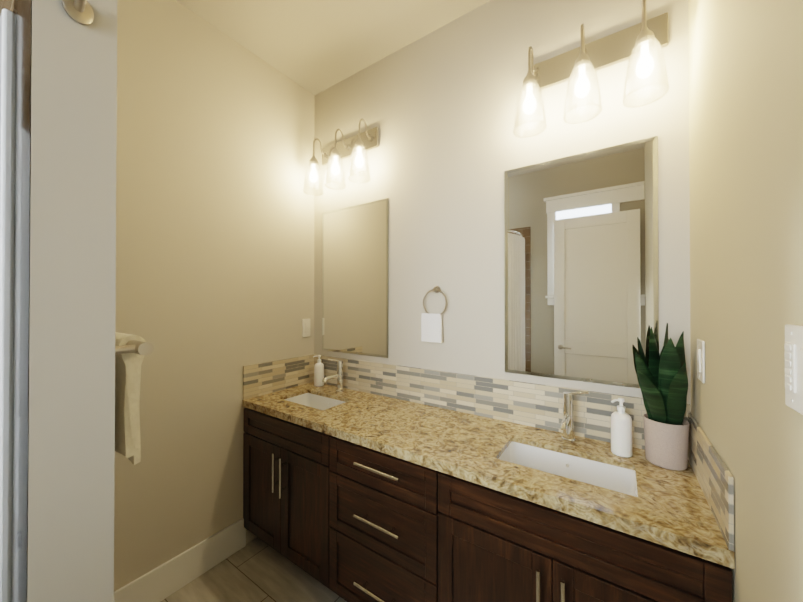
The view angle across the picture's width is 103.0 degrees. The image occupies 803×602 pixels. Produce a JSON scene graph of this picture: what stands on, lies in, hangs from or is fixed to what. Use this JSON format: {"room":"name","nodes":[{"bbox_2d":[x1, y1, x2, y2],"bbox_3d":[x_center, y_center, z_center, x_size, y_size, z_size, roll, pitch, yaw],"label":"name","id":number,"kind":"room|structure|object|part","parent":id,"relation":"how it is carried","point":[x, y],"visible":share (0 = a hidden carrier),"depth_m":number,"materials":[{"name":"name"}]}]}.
{"room":"bathroom","nodes":[
{"label":"bathroom","id":0,"kind":"room"},
{"bbox_2d":[12,0,116,601],"bbox_3d":[-1.092,-0.040,0.952,0.950,3.080,0.130,0,0,34],"label":"wall","id":1,"kind":"structure","parent":0,"point":[71,353],"depth_m":0.68,"materials":[{"name":"grey paint"}]},
{"bbox_2d":[62,0,93,24],"bbox_3d":[-0.677,-0.633,0.674,0.051,0.067,0.049,0,0,34],"label":"robe hook","id":2,"kind":"object","parent":1,"relation":"attached to","point":[80,12],"visible":1,"depth_m":0.68,"materials":[{"name":"silver metal"}]},
{"bbox_2d":[115,332,153,464],"bbox_3d":[-0.864,0.267,0.933,0.506,0.348,0.094,0,0,34],"label":"towel bar","id":3,"kind":"object","parent":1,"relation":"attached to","point":[131,351],"visible":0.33,"depth_m":0.86,"materials":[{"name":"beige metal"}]},
{"bbox_2d":[114,0,314,591],"bbox_3d":[-1.401,-0.036,1.449,0.120,3.080,2.450,0,0,34],"label":"wall","id":4,"kind":"structure","parent":0,"point":[214,232],"depth_m":1.76,"materials":[{"name":"beige paint"}]},
{"bbox_2d":[114,518,245,601],"bbox_3d":[-1.192,1.417,1.625,0.017,0.175,0.827,0,0,34],"label":"baseboard","id":5,"kind":"structure","parent":4,"relation":"attached to","point":[163,581],"depth_m":1.67,"materials":[{"name":"white wood"}]},
{"bbox_2d":[302,319,309,336],"bbox_3d":[-0.701,0.198,2.361,0.012,0.133,0.072,0,0,34],"label":"outlet","id":6,"kind":"object","parent":4,"relation":"attached to","point":[305,327],"visible":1,"depth_m":2.35,"materials":[{"name":"white plastic"}]},
{"bbox_2d":[161,537,346,601],"bbox_3d":[-0.465,1.529,0.804,2.383,0.060,2.690,0,0,34],"label":"floor","id":7,"kind":"structure","parent":0,"point":[256,569],"depth_m":1.70,"materials":[{"name":"tile"}]},
{"bbox_2d":[0,0,30,601],"bbox_3d":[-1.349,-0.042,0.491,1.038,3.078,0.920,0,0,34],"label":"shower door","id":8,"kind":"structure","parent":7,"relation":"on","point":[15,57],"depth_m":0.72,"materials":[{"name":"white plastic"}]},
{"bbox_3d":[-1.349,-0.094,0.491,1.038,2.973,0.920,0,0,34],"label":"tile panel","id":9,"kind":"part","parent":8,"relation":"part of","materials":[{"name":"beige tile"}]},
{"bbox_3d":[-0.817,0.188,0.682,0.192,2.620,0.004,0,0,34],"label":"trim mount","id":10,"kind":"part","parent":8,"relation":"part of","materials":[{"name":"silver metal"}]},
{"bbox_2d":[243,406,329,588],"bbox_3d":[-0.503,1.077,1.976,0.762,0.860,0.553,0,0,34],"label":"base cabinet","id":11,"kind":"object","parent":7,"relation":"on","point":[286,464],"depth_m":1.71,"materials":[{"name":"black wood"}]},
{"bbox_2d":[242,354,393,429],"bbox_3d":[-0.507,0.505,1.982,0.753,0.206,0.554,0,0,34],"label":"countertop","id":12,"kind":"structure","parent":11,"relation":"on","point":[286,387],"depth_m":2.11,"materials":[{"name":"beige stone"}]},
{"bbox_2d":[330,434,441,601],"bbox_3d":[0.047,1.075,1.603,0.605,0.860,0.553,0,0,34],"label":"base cabinet","id":13,"kind":"object","parent":7,"relation":"on","point":[365,481],"depth_m":1.36,"materials":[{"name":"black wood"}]},
{"bbox_2d":[330,365,485,465],"bbox_3d":[0.047,0.502,1.606,0.587,0.206,0.554,0,0,34],"label":"countertop","id":14,"kind":"structure","parent":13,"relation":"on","point":[395,407],"depth_m":1.78,"materials":[{"name":"beige stone"}]},
{"bbox_2d":[442,470,734,601],"bbox_3d":[0.617,1.072,1.217,0.807,0.860,0.553,0,0,34],"label":"base cabinet","id":15,"kind":"object","parent":7,"relation":"on","point":[499,545],"depth_m":0.99,"materials":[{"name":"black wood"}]},
{"bbox_2d":[242,377,734,565],"bbox_3d":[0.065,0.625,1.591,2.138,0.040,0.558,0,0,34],"label":"countertop","id":16,"kind":"structure","parent":15,"relation":"on","point":[243,403],"depth_m":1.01,"materials":[{"name":"beige stone"}]},
{"bbox_2d":[313,355,323,386],"bbox_3d":[-0.593,0.499,2.303,0.070,0.219,0.070,0,0,34],"label":"soap dispenser","id":17,"kind":"object","parent":16,"relation":"on","point":[318,372],"visible":1,"depth_m":2.27,"materials":[{"name":"white plastic"}]},
{"bbox_2d":[611,398,631,457],"bbox_3d":[0.866,0.492,1.258,0.070,0.219,0.070,0,0,34],"label":"soap dispenser","id":18,"kind":"object","parent":16,"relation":"on","point":[621,432],"visible":1,"depth_m":1.23,"materials":[{"name":"white plastic"}]},
{"bbox_2d":[635,323,688,470],"bbox_3d":[0.964,0.341,1.185,0.158,0.520,0.161,0,0,34],"label":"potted plant","id":19,"kind":"object","parent":16,"relation":"on","point":[662,378],"visible":1,"depth_m":1.16,"materials":[{"name":"plant"}]},
{"bbox_2d":[176,0,489,94],"bbox_3d":[-0.465,-1.611,0.825,2.383,0.060,2.690,0,0,34],"label":"ceiling","id":20,"kind":"structure","parent":0,"point":[314,47],"depth_m":1.84,"materials":[{"name":"beige paint"}]},
{"bbox_2d":[314,0,690,404],"bbox_3d":[0.256,-0.034,1.878,2.383,3.080,0.120,0,0,34],"label":"wall","id":21,"kind":"structure","parent":0,"point":[437,107],"depth_m":1.71,"materials":[{"name":"beige paint"}]},
{"bbox_2d":[303,118,378,195],"bbox_3d":[-0.422,-0.960,2.147,0.565,0.395,0.204,0,0,34],"label":"light","id":22,"kind":"object","parent":21,"relation":"attached to","point":[357,145],"visible":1,"depth_m":2.11,"materials":[{"name":"grey glass"}]},
{"bbox_3d":[-0.440,-0.866,2.120,0.565,0.207,0.140,0,0,34],"label":"lamp shade","id":23,"kind":"part","parent":22,"relation":"part of","materials":[{"name":"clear glass"}]},
{"bbox_2d":[322,198,388,357],"bbox_3d":[-0.335,-0.146,2.202,0.609,1.019,0.006,0,0,34],"label":"mirror","id":24,"kind":"object","parent":21,"relation":"attached to","point":[355,279],"visible":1,"depth_m":2.18,"materials":[{"name":"silver glass"}]},
{"bbox_2d":[421,286,446,342],"bbox_3d":[0.189,0.072,1.819,0.164,0.321,0.049,0,0,34],"label":"towel ring","id":25,"kind":"object","parent":21,"relation":"attached to","point":[431,327],"visible":0.98,"depth_m":1.81,"materials":[{"name":"white fabric"}]},
{"bbox_2d":[504,136,658,387],"bbox_3d":[0.776,-0.151,1.449,0.609,1.019,0.006,0,0,34],"label":"mirror","id":26,"kind":"object","parent":21,"relation":"attached to","point":[581,268],"visible":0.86,"depth_m":1.42,"materials":[{"name":"silver glass"}]},
{"bbox_2d":[513,0,668,137],"bbox_3d":[0.767,-0.965,1.341,0.562,0.395,0.204,0,0,34],"label":"light","id":27,"kind":"object","parent":21,"relation":"attached to","point":[643,39],"visible":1,"depth_m":1.32,"materials":[{"name":"grey glass"}]},
{"bbox_2d":[688,0,802,601],"bbox_3d":[0.471,-0.045,0.179,0.120,3.080,2.450,0,0,34],"label":"wall","id":28,"kind":"structure","parent":0,"point":[746,161],"depth_m":0.67,"materials":[{"name":"beige paint"}]},
{"bbox_2d":[696,339,704,382],"bbox_3d":[0.986,0.196,1.056,0.012,0.134,0.090,0,0,34],"label":"light switch","id":29,"kind":"object","parent":28,"relation":"attached to","point":[700,353],"visible":0.96,"depth_m":1.04,"materials":[{"name":"white plastic"}]},
{"bbox_2d":[784,324,802,414],"bbox_3d":[0.560,0.102,0.428,0.012,0.131,0.213,0,0,34],"label":"light switch","id":30,"kind":"object","parent":28,"relation":"attached to","point":[793,348],"visible":1,"depth_m":0.48,"materials":[{"name":"white plastic"}]}
]}

